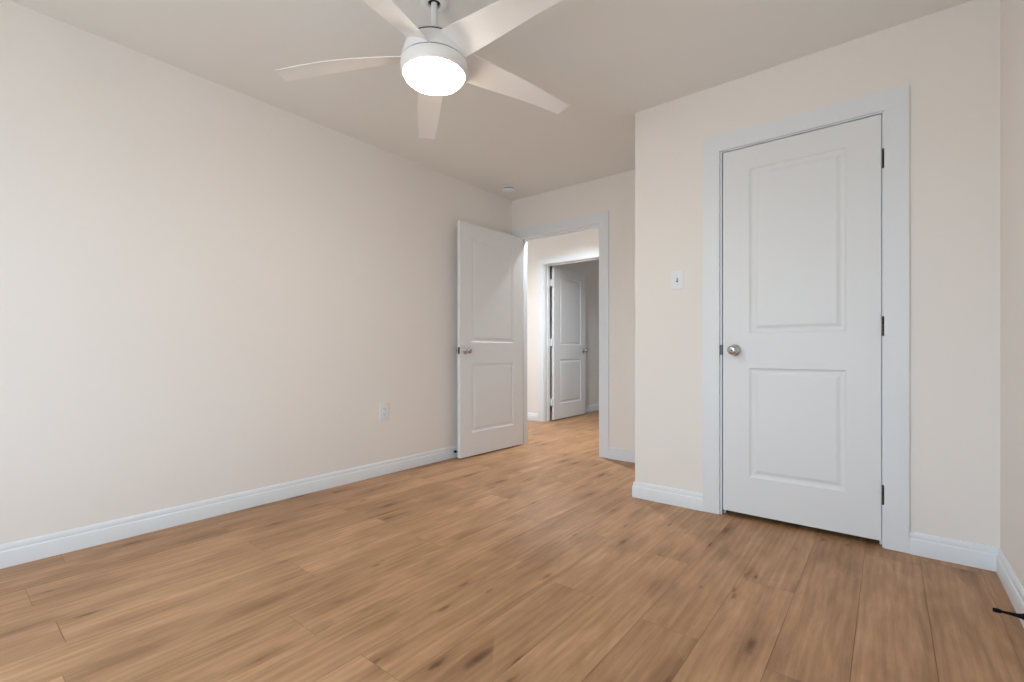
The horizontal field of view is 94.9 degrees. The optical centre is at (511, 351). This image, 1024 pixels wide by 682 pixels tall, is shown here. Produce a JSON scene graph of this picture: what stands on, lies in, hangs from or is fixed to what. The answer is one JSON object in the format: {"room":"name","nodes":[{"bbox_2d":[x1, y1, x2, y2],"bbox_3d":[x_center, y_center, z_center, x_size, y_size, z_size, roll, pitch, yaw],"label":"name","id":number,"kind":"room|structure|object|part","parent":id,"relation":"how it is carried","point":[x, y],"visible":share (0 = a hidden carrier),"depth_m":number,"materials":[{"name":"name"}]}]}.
{"room":"empty bedroom","nodes":[
{"label":"empty bedroom","id":0,"kind":"room"},
{"bbox_2d":[0,0,511,544],"bbox_3d":[-1.614,-0.294,2.815,0.115,2.440,5.012,0,0,39],"label":"wall","id":1,"kind":"structure","parent":0,"point":[209,289],"depth_m":2.55,"materials":[{"name":"paint"}]},
{"bbox_2d":[0,445,456,568],"bbox_3d":[-1.533,0.876,2.813,0.014,0.100,4.880,0,0,39],"label":"baseboard","id":2,"kind":"structure","parent":1,"relation":"attached to","point":[14,553],"depth_m":2.54,"materials":[{"name":"white paint"}]},
{"bbox_2d":[379,402,388,420],"bbox_3d":[-0.961,0.453,3.534,0.008,0.130,0.080,0,0,39],"label":"wall outlet","id":3,"kind":"object","parent":1,"relation":"attached to","point":[383,407],"visible":1,"depth_m":3.53,"materials":[{"name":"white plastic"}]},
{"bbox_2d":[10,0,970,200],"bbox_3d":[0.303,-1.564,4.239,5.900,0.100,9.630,0,0,39],"label":"ceiling","id":4,"kind":"structure","parent":0,"point":[610,61],"depth_m":2.41,"materials":[{"name":"paint"}]},
{"bbox_2d":[275,0,568,138],"bbox_3d":[-0.306,-1.332,1.998,1.307,0.364,1.352,0,0,39],"label":"ceiling fan","id":5,"kind":"object","parent":4,"relation":"hanging from","point":[436,61],"visible":1,"depth_m":1.97,"materials":[{"name":"white plastic"}]},
{"bbox_3d":[-0.736,-1.267,2.068,0.599,0.086,0.123,0,0,5],"label":"blade","id":6,"kind":"part","parent":5,"relation":"part of","materials":[{"name":"white plastic"}]},
{"bbox_3d":[-0.493,-1.267,1.665,0.123,0.086,0.599,0,0,23],"label":"blade","id":7,"kind":"part","parent":5,"relation":"part of","materials":[{"name":"white plastic"}]},
{"bbox_3d":[-0.427,-1.267,2.424,0.123,0.086,0.599,0,0,-13],"label":"blade","id":8,"kind":"part","parent":5,"relation":"part of","materials":[{"name":"white plastic"}]},
{"bbox_2d":[404,57,463,94],"bbox_3d":[-0.337,-1.172,2.034,0.257,0.045,0.257,0,0,39],"label":"diffuser","id":9,"kind":"object","parent":5,"relation":"attached to","point":[427,75],"depth_m":1.98,"materials":[{"name":"white glass"}]},
{"bbox_3d":[-0.031,-1.267,1.774,0.596,0.086,0.132,0,0,39],"label":"blade","id":10,"kind":"part","parent":5,"relation":"part of","materials":[{"name":"white plastic"}]},
{"bbox_3d":[0.007,-1.267,2.240,0.599,0.086,0.123,0,0,-31],"label":"blade","id":11,"kind":"part","parent":5,"relation":"part of","materials":[{"name":"white plastic"}]},
{"bbox_2d":[500,185,516,193],"bbox_3d":[-0.031,-1.492,4.359,0.156,0.044,0.156,0,0,39],"label":"smoke detector","id":12,"kind":"object","parent":4,"relation":"attached to","point":[507,189],"visible":1,"depth_m":4.32,"materials":[{"name":"white plastic"}]},
{"bbox_2d":[0,410,1023,681],"bbox_3d":[0.267,0.927,4.194,5.900,0.003,9.515,0,0,39],"label":"floor","id":13,"kind":"structure","parent":0,"point":[536,560],"depth_m":1.80,"materials":[{"name":"brown wood"}]},
{"bbox_2d":[527,228,598,412],"bbox_3d":[1.325,-0.294,5.518,5.500,2.440,0.115,0,0,39],"label":"wall","id":14,"kind":"structure","parent":0,"point":[586,240],"depth_m":6.25,"materials":[{"name":"paint"}]},
{"bbox_2d":[527,412,537,420],"bbox_3d":[-0.257,0.876,6.701,1.550,0.100,0.014,0,0,39],"label":"baseboard","id":15,"kind":"structure","parent":14,"relation":"attached to","point":[530,416],"depth_m":6.27,"materials":[{"name":"white paint"}]},
{"bbox_2d":[538,249,598,421],"bbox_3d":[0.803,-0.149,5.925,1.074,2.151,0.131,0,0,39],"label":"door frame","id":16,"kind":"structure","parent":14,"relation":"attached to","point":[544,264],"depth_m":6.17,"materials":[{"name":"white paint"}]},
{"bbox_3d":[0.383,-0.105,6.188,0.090,2.059,0.016,0,0,39],"label":"casing","id":17,"kind":"part","parent":16,"relation":"part of","materials":[{"name":"white paint"}]},
{"bbox_2d":[550,267,587,419],"bbox_3d":[0.798,-0.103,6.568,0.168,2.030,0.866,0,0,39],"label":"door","id":18,"kind":"structure","parent":14,"relation":"in","point":[567,342],"depth_m":6.52,"materials":[{"name":"white paint"}]},
{"bbox_2d":[512,169,634,449],"bbox_3d":[0.473,-0.294,4.429,5.760,2.440,0.115,0,0,39],"label":"wall","id":19,"kind":"structure","parent":0,"point":[615,194],"depth_m":4.02,"materials":[{"name":"paint"}]},
{"bbox_2d":[456,221,522,457],"bbox_3d":[-0.180,-0.100,4.333,0.168,2.027,0.856,0,0,41],"label":"door","id":20,"kind":"structure","parent":19,"relation":"in","point":[489,350],"depth_m":4.27,"materials":[{"name":"white paint"}]},
{"bbox_3d":[-0.376,-0.006,4.030,0.064,0.064,0.064,0,0,41],"label":"knob","id":21,"kind":"part","parent":20,"relation":"part of","materials":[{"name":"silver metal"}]},
{"bbox_2d":[512,211,608,457],"bbox_3d":[0.456,-0.142,4.432,1.061,2.137,0.131,0,0,39],"label":"door frame","id":22,"kind":"structure","parent":19,"relation":"attached to","point":[600,220],"depth_m":4.10,"materials":[{"name":"white paint"}]},
{"bbox_3d":[0.800,-0.099,4.084,0.090,2.045,0.016,0,0,39],"label":"casing","id":23,"kind":"part","parent":22,"relation":"part of","materials":[{"name":"white paint"}]},
{"bbox_2d":[608,447,634,462],"bbox_3d":[1.074,0.876,3.866,0.611,0.100,0.014,0,0,39],"label":"baseboard","id":24,"kind":"structure","parent":19,"relation":"attached to","point":[620,454],"depth_m":3.98,"materials":[{"name":"white paint"}]},
{"bbox_2d":[550,260,598,411],"bbox_3d":[0.903,-0.294,7.853,1.255,2.440,3.005,0,0,39],"label":"wall","id":25,"kind":"structure","parent":0,"point":[590,269],"depth_m":7.23,"materials":[{"name":"paint"}]},
{"bbox_2d":[585,403,598,412],"bbox_3d":[1.650,0.876,7.771,0.014,0.100,2.200,0,0,39],"label":"baseboard","id":26,"kind":"structure","parent":25,"relation":"attached to","point":[594,407],"depth_m":7.24,"materials":[{"name":"white paint"}]},
{"bbox_2d":[635,0,999,547],"bbox_3d":[1.690,-0.294,2.824,1.625,2.440,0.873,0,0,39],"label":"wall","id":27,"kind":"structure","parent":0,"point":[949,59],"depth_m":2.14,"materials":[{"name":"paint"}]},
{"bbox_2d":[632,481,702,510],"bbox_3d":[1.210,0.876,3.199,0.434,0.100,0.887,0,0,39],"label":"baseboard","id":28,"kind":"structure","parent":27,"relation":"attached to","point":[651,492],"depth_m":2.84,"materials":[{"name":"white paint"}]},
{"bbox_2d":[671,270,682,288],"bbox_3d":[0.987,-0.427,2.815,0.070,0.108,0.019,0,0,39],"label":"light switch","id":29,"kind":"object","parent":27,"relation":"attached to","point":[676,276],"visible":1,"depth_m":2.81,"materials":[{"name":"white plastic"}]},
{"bbox_2d":[723,114,883,540],"bbox_3d":[1.482,-0.112,2.455,0.725,2.016,0.168,0,0,39],"label":"door","id":30,"kind":"structure","parent":27,"relation":"in","point":[803,320],"depth_m":2.42,"materials":[{"name":"white paint"}]},
{"bbox_3d":[1.223,-0.006,2.598,0.064,0.064,0.064,0,0,39],"label":"knob","id":31,"kind":"part","parent":30,"relation":"part of","materials":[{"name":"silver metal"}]},
{"bbox_2d":[703,84,908,552],"bbox_3d":[1.498,-0.147,2.481,0.912,2.146,0.131,0,0,39],"label":"door frame","id":32,"kind":"structure","parent":27,"relation":"attached to","point":[892,104],"depth_m":2.22,"materials":[{"name":"white paint"}]},
{"bbox_3d":[1.141,-0.103,2.693,0.090,2.054,0.016,0,0,39],"label":"casing","id":33,"kind":"part","parent":32,"relation":"part of","materials":[{"name":"white paint"}]},
{"bbox_3d":[1.195,-0.007,2.677,0.012,0.057,0.033,0,0,39],"label":"strike plate","id":34,"kind":"part","parent":32,"relation":"part of","materials":[{"name":"silver metal"}]},
{"bbox_3d":[1.783,-0.103,2.179,0.090,2.054,0.016,0,0,39],"label":"casing","id":35,"kind":"part","parent":32,"relation":"part of","materials":[{"name":"white paint"}]},
{"bbox_2d":[1000,0,1023,587],"bbox_3d":[1.077,-0.294,0.664,0.115,2.440,5.012,0,0,39],"label":"wall","id":36,"kind":"structure","parent":0,"point":[1011,11],"depth_m":1.78,"materials":[{"name":"paint"}]},
{"bbox_2d":[909,531,1023,626],"bbox_3d":[0.681,0.876,0.495,0.293,0.100,4.024,0,0,39],"label":"baseboard","id":37,"kind":"structure","parent":36,"relation":"attached to","point":[986,557],"depth_m":2.02,"materials":[{"name":"white paint"}]},
{"bbox_2d":[992,607,1023,619],"bbox_3d":[1.666,0.879,1.577,0.077,0.023,0.023,0,0,39],"label":"door stop","id":38,"kind":"object","parent":36,"relation":"attached to","point":[1021,616],"visible":1,"depth_m":1.57,"materials":[{"name":"black rubber"}]},
{"bbox_3d":[1.673,0.879,1.571,0.058,0.023,0.023,0,0,39],"label":"stop rod","id":39,"kind":"part","parent":38,"relation":"part of","materials":[{"name":"black metal"}]}
]}

